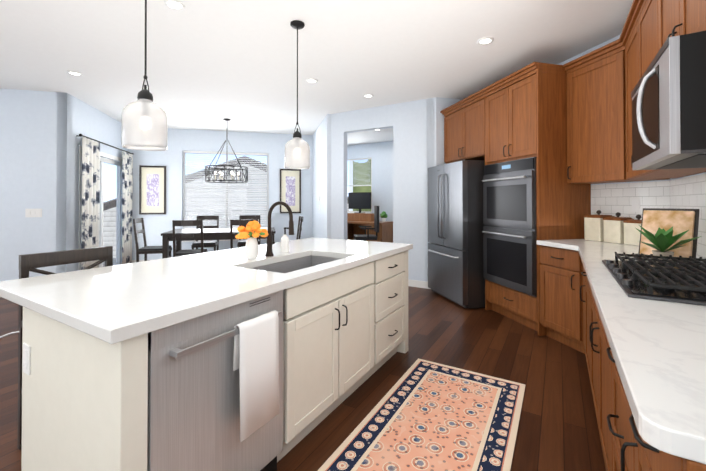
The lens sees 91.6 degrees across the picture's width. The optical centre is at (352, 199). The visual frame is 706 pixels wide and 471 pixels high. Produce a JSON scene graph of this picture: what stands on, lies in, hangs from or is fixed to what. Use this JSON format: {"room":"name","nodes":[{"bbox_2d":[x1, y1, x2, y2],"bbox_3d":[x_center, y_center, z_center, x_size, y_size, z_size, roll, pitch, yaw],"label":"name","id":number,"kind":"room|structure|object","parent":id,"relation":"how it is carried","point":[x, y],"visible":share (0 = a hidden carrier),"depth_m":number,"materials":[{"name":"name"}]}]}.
{"room":"dining room and kitchen","nodes":[
{"label":"dining room and kitchen","id":0,"kind":"room"},
{"bbox_2d":[0,286,605,470],"bbox_3d":[-1.827,1.309,4.218,9.037,0.001,10.400,0,-1,31],"label":"floor","id":1,"kind":"structure","parent":0,"point":[558,429],"depth_m":2.44,"materials":[{"name":"brown wood"}]},
{"bbox_2d":[0,246,112,449],"bbox_3d":[-1.501,0.789,1.835,0.531,1.000,0.558,0,-1,31],"label":"bar stool","id":2,"kind":"object","parent":1,"relation":"on","point":[30,262],"visible":0.21,"depth_m":1.85,"materials":[{"name":"brown wood"}]},
{"bbox_2d":[133,218,171,261],"bbox_3d":[-3.536,0.824,6.045,0.534,1.000,0.440,0,0,-14],"label":"dining chair","id":3,"kind":"object","parent":1,"relation":"on","point":[145,250],"visible":0.67,"depth_m":5.88,"materials":[{"name":"brown wood"}]},
{"bbox_2d":[172,220,207,256],"bbox_3d":[-2.617,0.820,5.536,0.440,1.000,0.534,0,0,-14],"label":"dining chair","id":4,"kind":"object","parent":1,"relation":"on","point":[187,223],"visible":0.6,"depth_m":5.32,"materials":[{"name":"brown wood"}]},
{"bbox_2d":[191,216,218,250],"bbox_3d":[-2.967,0.831,6.927,0.440,1.000,0.534,0,0,-14],"label":"dining chair","id":5,"kind":"object","parent":1,"relation":"on","point":[197,244],"visible":0.54,"depth_m":7.06,"materials":[{"name":"brown wood"}]},
{"bbox_2d":[21,249,409,470],"bbox_3d":[-0.431,0.856,2.180,0.834,0.874,2.270,0,-1,31],"label":"kitchen island","id":6,"kind":"object","parent":1,"relation":"on","point":[85,400],"depth_m":1.39,"materials":[{"name":"white wood"}]},
{"bbox_2d":[23,343,30,374],"bbox_3d":[-1.319,0.643,1.385,0.070,0.115,0.008,0,-1,31],"label":"outlet","id":7,"kind":"object","parent":6,"relation":"attached to","point":[27,359],"visible":1,"depth_m":1.37,"materials":[{"name":"white plastic"}]},
{"bbox_2d":[0,237,411,344],"bbox_3d":[-0.551,0.397,2.250,1.100,0.040,2.340,0,-1,31],"label":"island countertop","id":8,"kind":"structure","parent":6,"relation":"on","point":[107,304],"depth_m":1.49,"materials":[{"name":"white stone"}]},
{"bbox_2d":[235,220,267,258],"bbox_3d":[-0.644,0.255,2.192,0.196,0.244,0.209,0,-1,31],"label":"flower vase","id":9,"kind":"object","parent":8,"relation":"on","point":[253,229],"visible":0.98,"depth_m":2.16,"materials":[{"name":"white ceramic"}]},
{"bbox_2d":[265,201,293,256],"bbox_3d":[-0.477,0.194,2.269,0.239,0.367,0.082,0,-1,31],"label":"faucet","id":10,"kind":"object","parent":8,"relation":"on","point":[270,242],"visible":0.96,"depth_m":2.28,"materials":[{"name":"black metal"}]},
{"bbox_2d":[281,227,288,252],"bbox_3d":[-0.485,0.289,2.456,0.065,0.180,0.060,0,-1,31],"label":"soap dispenser","id":11,"kind":"object","parent":8,"relation":"on","point":[284,243],"visible":1,"depth_m":2.44,"materials":[{"name":"white ceramic"}]},
{"bbox_2d":[250,255,341,320],"bbox_3d":[-0.330,0.529,2.163,0.442,0.220,0.772,0,-1,31],"label":"sink","id":12,"kind":"object","parent":8,"relation":"in","point":[287,266],"visible":0.08,"depth_m":2.43,"materials":[{"name":"silver metal"}]},
{"bbox_2d":[147,290,282,470],"bbox_3d":[-0.722,0.850,1.489,0.646,0.863,0.609,0,-1,31],"label":"dishwasher","id":13,"kind":"object","parent":6,"relation":"in","point":[193,424],"visible":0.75,"depth_m":1.25,"materials":[{"name":"silver metal"}]},
{"bbox_2d":[233,310,278,441],"bbox_3d":[-0.392,0.705,1.412,0.048,0.442,0.210,0,-1,31],"label":"hanging towel","id":14,"kind":"object","parent":13,"relation":"hanging from","point":[256,353],"visible":1,"depth_m":1.39,"materials":[{"name":"white fabric"}]},
{"bbox_2d":[161,227,275,258],"bbox_3d":[-2.385,0.944,6.333,1.840,0.765,1.000,0,0,-14],"label":"dining table","id":15,"kind":"object","parent":1,"relation":"on","point":[215,234],"visible":0.6,"depth_m":5.88,"materials":[{"name":"brown wood"}]},
{"bbox_2d":[230,219,258,248],"bbox_3d":[-1.803,0.822,5.741,0.440,1.000,0.534,0,0,-14],"label":"dining chair","id":16,"kind":"object","parent":1,"relation":"on","point":[238,222],"visible":0.19,"depth_m":5.49,"materials":[{"name":"brown wood"}]},
{"bbox_2d":[237,215,260,247],"bbox_3d":[-2.152,0.833,7.132,0.440,1.000,0.534,0,0,-14],"label":"dining chair","id":17,"kind":"object","parent":1,"relation":"on","point":[241,242],"visible":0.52,"depth_m":7.31,"materials":[{"name":"brown wood"}]},
{"bbox_2d":[296,216,302,239],"bbox_3d":[-1.234,0.829,6.623,0.534,1.000,0.440,0,0,-14],"label":"dining chair","id":18,"kind":"object","parent":1,"relation":"on","point":[300,221],"visible":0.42,"depth_m":6.71,"materials":[{"name":"brown wood"}]},
{"bbox_2d":[354,206,378,240],"bbox_3d":[0.285,0.737,7.650,0.692,1.199,0.674,0,-1,31],"label":"office chair","id":19,"kind":"object","parent":1,"relation":"on","point":[365,236],"visible":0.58,"depth_m":7.46,"materials":[{"name":"black plastic"}]},
{"bbox_2d":[347,213,392,242],"bbox_3d":[0.146,0.846,8.672,1.600,1.000,0.675,0,-1,31],"label":"desk","id":20,"kind":"object","parent":1,"relation":"on","point":[355,221],"visible":0.31,"depth_m":8.46,"materials":[{"name":"brown wood"}]},
{"bbox_2d":[348,192,370,212],"bbox_3d":[0.173,0.081,8.724,0.660,0.529,0.150,0,-1,31],"label":"monitor","id":21,"kind":"object","parent":20,"relation":"on","point":[359,200],"visible":1,"depth_m":8.71,"materials":[{"name":"black plastic"}]},
{"bbox_2d":[380,211,387,221],"bbox_3d":[0.764,0.414,8.478,0.197,0.259,0.198,0,-1,31],"label":"plant","id":22,"kind":"object","parent":20,"relation":"on","point":[383,215],"visible":1,"depth_m":8.43,"materials":[{"name":"green plant"}]},
{"bbox_2d":[318,358,525,470],"bbox_3d":[0.248,1.282,1.554,0.780,0.008,2.400,0,-1,31],"label":"rug","id":23,"kind":"object","parent":1,"relation":"on","point":[424,415],"visible":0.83,"depth_m":1.94,"materials":[{"name":"fabric"}]},
{"bbox_2d":[428,160,484,308],"bbox_3d":[1.576,0.415,4.587,0.943,1.795,0.910,0,0,-14],"label":"refrigerator","id":24,"kind":"object","parent":1,"relation":"on","point":[455,230],"visible":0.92,"depth_m":4.16,"materials":[{"name":"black metal"}]},
{"bbox_2d":[472,64,590,335],"bbox_3d":[1.974,0.023,3.757,1.028,2.565,1.028,0,-1,31],"label":"tall cabinet","id":25,"kind":"object","parent":1,"relation":"on","point":[520,114],"depth_m":3.39,"materials":[{"name":"brown wood"}]},
{"bbox_2d":[482,157,536,296],"bbox_3d":[1.913,0.264,3.740,0.693,1.346,0.782,0,0,-14],"label":"double oven","id":26,"kind":"object","parent":25,"relation":"in","point":[509,231],"visible":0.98,"depth_m":3.57,"materials":[{"name":"grey metal"}]},
{"bbox_2d":[600,439,603,456],"bbox_3d":[1.498,0.851,1.587,0.595,0.874,1.052,0,-1,31],"label":"base cabinet","id":27,"kind":"object","parent":1,"relation":"on","point":[602,440],"depth_m":1.58,"materials":[{"name":"brown wood"}]},
{"bbox_2d":[604,443,623,470],"bbox_3d":[1.115,0.846,0.947,0.595,0.874,0.564,0,-1,31],"label":"base cabinet","id":28,"kind":"object","parent":1,"relation":"on","point":[613,453],"depth_m":1.26,"materials":[{"name":"brown wood"}]},
{"bbox_2d":[624,447,705,470],"bbox_3d":[0.888,0.843,0.567,0.595,0.874,0.445,0,-1,31],"label":"base cabinet","id":29,"kind":"object","parent":1,"relation":"on","point":[633,460],"depth_m":0.68,"materials":[{"name":"brown wood"}]},
{"bbox_2d":[536,239,705,458],"bbox_3d":[1.509,0.395,1.939,0.954,0.040,3.442,0,-1,31],"label":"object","id":30,"kind":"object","parent":29,"relation":"on","point":[646,358],"depth_m":1.07,"materials":[{"name":"white stone"}]},
{"bbox_2d":[584,210,614,241],"bbox_3d":[2.322,0.242,3.240,0.172,0.287,0.172,0,0,-14],"label":"canister","id":31,"kind":"object","parent":30,"relation":"on","point":[593,227],"visible":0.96,"depth_m":3.19,"materials":[{"name":"beige ceramic"}]},
{"bbox_2d":[603,212,633,243],"bbox_3d":[2.371,0.248,3.066,0.162,0.272,0.162,0,0,-14],"label":"canister","id":32,"kind":"object","parent":30,"relation":"on","point":[613,229],"visible":0.83,"depth_m":3.02,"materials":[{"name":"beige ceramic"}]},
{"bbox_2d":[623,214,641,245],"bbox_3d":[2.417,0.254,2.902,0.152,0.257,0.152,0,0,-14],"label":"canister","id":33,"kind":"object","parent":30,"relation":"on","point":[631,234],"visible":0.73,"depth_m":2.89,"materials":[{"name":"beige ceramic"}]},
{"bbox_2d":[602,252,705,305],"bbox_3d":[1.497,0.338,1.555,0.520,0.067,0.910,0,-1,31],"label":"cooktop","id":34,"kind":"object","parent":30,"relation":"in","point":[671,280],"visible":1,"depth_m":1.45,"materials":[{"name":"black metal"}]},
{"bbox_2d":[635,208,699,264],"bbox_3d":[1.935,0.215,2.119,0.171,0.320,0.270,0,-1,-31],"label":"cookbook stand","id":35,"kind":"object","parent":30,"relation":"on","point":[666,219],"visible":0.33,"depth_m":2.09,"materials":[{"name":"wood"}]},
{"bbox_2d":[636,225,701,262],"bbox_3d":[1.815,0.262,1.979,0.308,0.226,0.337,0,-1,31],"label":"potted plant","id":36,"kind":"object","parent":30,"relation":"on","point":[662,240],"visible":0.79,"depth_m":1.97,"materials":[{"name":"green plant"}]},
{"bbox_2d":[0,0,632,144],"bbox_3d":[-1.827,-1.511,4.241,9.037,0.001,10.400,0,-1,31],"label":"ceiling","id":37,"kind":"structure","parent":0,"point":[212,64],"depth_m":3.49,"materials":[{"name":"white paint"}]},
{"bbox_2d":[67,71,82,75],"bbox_3d":[-3.324,-1.505,4.099,0.150,0.011,0.150,0,-1,31],"label":"recessed light","id":38,"kind":"object","parent":37,"relation":"in","point":[75,73],"visible":1,"depth_m":4.10,"materials":[{"name":"white"}]},
{"bbox_2d":[121,0,167,150],"bbox_3d":[-1.133,-0.905,1.874,0.217,1.249,0.217,0,-1,31],"label":"pendant light","id":39,"kind":"object","parent":37,"relation":"hanging from","point":[144,122],"visible":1,"depth_m":1.80,"materials":[{"name":"clear glass"}]},
{"bbox_2d":[164,0,184,10],"bbox_3d":[-1.391,-1.517,2.675,0.150,0.011,0.150,0,-1,31],"label":"recessed light","id":40,"kind":"object","parent":37,"relation":"in","point":[175,5],"visible":1,"depth_m":2.67,"materials":[{"name":"white"}]},
{"bbox_2d":[205,118,247,182],"bbox_3d":[-2.336,-0.909,6.360,0.758,1.167,0.758,0,-1,31],"label":"chandelier","id":41,"kind":"object","parent":37,"relation":"hanging from","point":[208,173],"visible":1,"depth_m":6.28,"materials":[{"name":"black metal"}]},
{"bbox_2d":[285,20,309,168],"bbox_3d":[-0.481,-0.896,2.964,0.217,1.249,0.217,0,-1,31],"label":"pendant light","id":42,"kind":"object","parent":37,"relation":"hanging from","point":[297,151],"visible":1,"depth_m":2.89,"materials":[{"name":"clear glass"}]},
{"bbox_2d":[306,78,317,82],"bbox_3d":[-0.520,-1.503,4.344,0.150,0.011,0.150,0,-1,31],"label":"recessed light","id":43,"kind":"object","parent":37,"relation":"in","point":[310,80],"visible":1,"depth_m":4.33,"materials":[{"name":"white"}]},
{"bbox_2d":[363,94,373,97],"bbox_3d":[0.222,-1.498,4.961,0.150,0.011,0.150,0,-1,31],"label":"recessed light","id":44,"kind":"object","parent":37,"relation":"in","point":[368,95],"visible":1,"depth_m":4.94,"materials":[{"name":"white"}]},
{"bbox_2d":[477,37,493,44],"bbox_3d":[1.265,-1.512,3.277,0.150,0.011,0.150,0,-1,31],"label":"recessed light","id":45,"kind":"object","parent":37,"relation":"in","point":[485,40],"visible":1,"depth_m":3.27,"materials":[{"name":"white"}]},
{"bbox_2d":[0,35,705,281],"bbox_3d":[-1.827,-0.101,4.229,9.376,2.820,10.640,0,-1,31],"label":"wall","id":46,"kind":"structure","parent":0,"point":[40,141],"depth_m":5.26,"materials":[{"name":"blue paint"}]},
{"bbox_2d":[25,209,41,216],"bbox_3d":[-4.397,0.183,4.724,0.190,0.120,0.010,0,0,-14],"label":"light switch","id":47,"kind":"object","parent":46,"relation":"attached to","point":[33,212],"visible":1,"depth_m":4.72,"materials":[{"name":"white plastic"}]},
{"bbox_2d":[78,145,121,269],"bbox_3d":[-4.366,0.259,5.975,0.120,2.130,1.740,0,0,-14],"label":"door frame","id":48,"kind":"structure","parent":46,"relation":"attached to","point":[118,214],"depth_m":6.09,"materials":[{"name":"white wood"}]},
{"bbox_2d":[76,134,133,153],"bbox_3d":[-4.260,-0.936,5.980,0.110,0.044,2.044,0,0,-14],"label":"curtain rod","id":49,"kind":"object","parent":46,"relation":"attached to","point":[80,135],"visible":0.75,"depth_m":5.67,"materials":[{"name":"black metal"}]},
{"bbox_2d":[81,137,99,269],"bbox_3d":[-4.062,0.188,5.319,0.073,2.220,0.562,0,0,-14],"label":"curtain","id":50,"kind":"object","parent":49,"relation":"hanging from","point":[90,223],"visible":0.79,"depth_m":5.28,"materials":[{"name":"white fabric"}]},
{"bbox_2d":[122,151,132,263],"bbox_3d":[-4.408,0.200,6.697,0.073,2.220,0.483,0,0,-14],"label":"curtain","id":51,"kind":"object","parent":49,"relation":"hanging from","point":[127,174],"visible":0.83,"depth_m":6.66,"materials":[{"name":"white fabric"}]},
{"bbox_2d":[139,165,165,213],"bbox_3d":[-4.116,-0.198,7.054,0.490,1.000,0.030,0,0,-14],"label":"picture frame","id":52,"kind":"object","parent":46,"relation":"attached to","point":[152,189],"visible":0.98,"depth_m":7.05,"materials":[{"name":"beige paper"}]},
{"bbox_2d":[182,153,268,241],"bbox_3d":[-2.745,-0.074,7.468,1.810,1.920,0.140,0,0,-14],"label":"window","id":53,"kind":"structure","parent":46,"relation":"in","point":[226,171],"depth_m":7.50,"materials":[{"name":"white"}]},
{"bbox_2d":[183,151,268,228],"bbox_3d":[-2.745,-0.090,7.468,1.760,1.885,0.050,0,0,-14],"label":"window blinds","id":54,"kind":"object","parent":53,"relation":"attached to","point":[236,153],"visible":0.56,"depth_m":7.46,"materials":[{"name":"white plastic"}]},
{"bbox_2d":[132,259,429,288],"bbox_3d":[-1.827,1.259,4.218,9.037,0.100,10.400,0,-1,31],"label":"baseboard","id":55,"kind":"structure","parent":46,"relation":"attached to","point":[417,283],"depth_m":5.16,"materials":[{"name":"white wood"}]},
{"bbox_2d":[280,169,300,212],"bbox_3d":[-1.410,-0.192,7.734,0.470,1.000,0.030,0,0,-14],"label":"picture frame","id":56,"kind":"object","parent":46,"relation":"attached to","point":[290,187],"visible":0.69,"depth_m":7.74,"materials":[{"name":"beige paper"}]},
{"bbox_2d":[347,157,371,212],"bbox_3d":[0.078,-0.375,9.221,1.030,1.450,0.040,0,-1,31],"label":"window","id":57,"kind":"structure","parent":46,"relation":"in","point":[363,185],"depth_m":9.04,"materials":[{"name":"white"}]},
{"bbox_2d":[347,159,370,184],"bbox_3d":[0.059,-0.736,9.192,0.950,0.661,0.025,0,-1,31],"label":"window blinds","id":58,"kind":"object","parent":57,"relation":"attached to","point":[358,172],"visible":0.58,"depth_m":9.13,"materials":[{"name":"white plastic"}]},
{"bbox_2d":[440,95,471,163],"bbox_3d":[1.758,-0.892,4.638,1.122,0.720,1.123,0,-1,31],"label":"upper cabinet","id":59,"kind":"object","parent":46,"relation":"attached to","point":[458,116],"depth_m":4.66,"materials":[{"name":"brown wood"}]},
{"bbox_2d":[563,40,649,183],"bbox_3d":[2.325,-0.713,3.068,0.697,1.105,0.685,0,-1,31],"label":"upper cabinet","id":60,"kind":"object","parent":46,"relation":"attached to","point":[603,81],"depth_m":3.06,"materials":[{"name":"brown wood"}]},
{"bbox_2d":[591,174,705,258],"bbox_3d":[1.715,0.107,1.839,0.496,0.533,3.417,0,-1,31],"label":"backsplash","id":61,"kind":"structure","parent":46,"relation":"attached to","point":[681,193],"depth_m":2.85,"materials":[{"name":"tile"}]},
{"bbox_2d":[623,16,683,179],"bbox_3d":[2.202,-0.718,2.470,0.300,1.105,0.590,0,-1,31],"label":"upper cabinet","id":62,"kind":"object","parent":46,"relation":"attached to","point":[629,40],"depth_m":2.69,"materials":[{"name":"brown wood"}]},
{"bbox_2d":[659,0,670,49],"bbox_3d":[1.692,-0.947,1.620,0.300,0.660,0.447,0,-1,31],"label":"upper cabinet","id":63,"kind":"object","parent":46,"relation":"attached to","point":[664,5],"depth_m":1.80,"materials":[{"name":"brown wood"}]},
{"bbox_2d":[635,0,705,179],"bbox_3d":[1.944,-0.721,2.039,0.300,1.105,0.657,0,-1,31],"label":"upper cabinet","id":64,"kind":"object","parent":46,"relation":"attached to","point":[647,14],"depth_m":2.18,"materials":[{"name":"brown wood"}]},
{"bbox_2d":[671,0,705,36],"bbox_3d":[1.526,-0.950,1.343,0.300,0.660,0.446,0,-1,31],"label":"upper cabinet","id":65,"kind":"object","parent":46,"relation":"attached to","point":[687,16],"depth_m":1.48,"materials":[{"name":"brown wood"}]},
{"bbox_2d":[631,31,705,169],"bbox_3d":[1.532,-0.387,1.523,0.478,0.443,0.760,0,-1,31],"label":"over-the-range microwave","id":66,"kind":"object","parent":65,"relation":"attached to","point":[668,94],"visible":1,"depth_m":1.29,"materials":[{"name":"silver metal"}]},
{"label":"outside","id":67,"kind":"structure","parent":0,"visible":0},
{"bbox_2d":[103,153,348,257],"bbox_3d":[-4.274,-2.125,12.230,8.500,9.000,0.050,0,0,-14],"label":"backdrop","id":68,"kind":"structure","parent":67,"point":[107,204],"depth_m":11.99,"materials":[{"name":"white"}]},
{"bbox_2d":[353,159,370,210],"bbox_3d":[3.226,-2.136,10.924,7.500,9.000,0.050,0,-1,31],"label":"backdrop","id":69,"kind":"structure","parent":67,"point":[361,176],"depth_m":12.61,"materials":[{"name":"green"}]}
]}

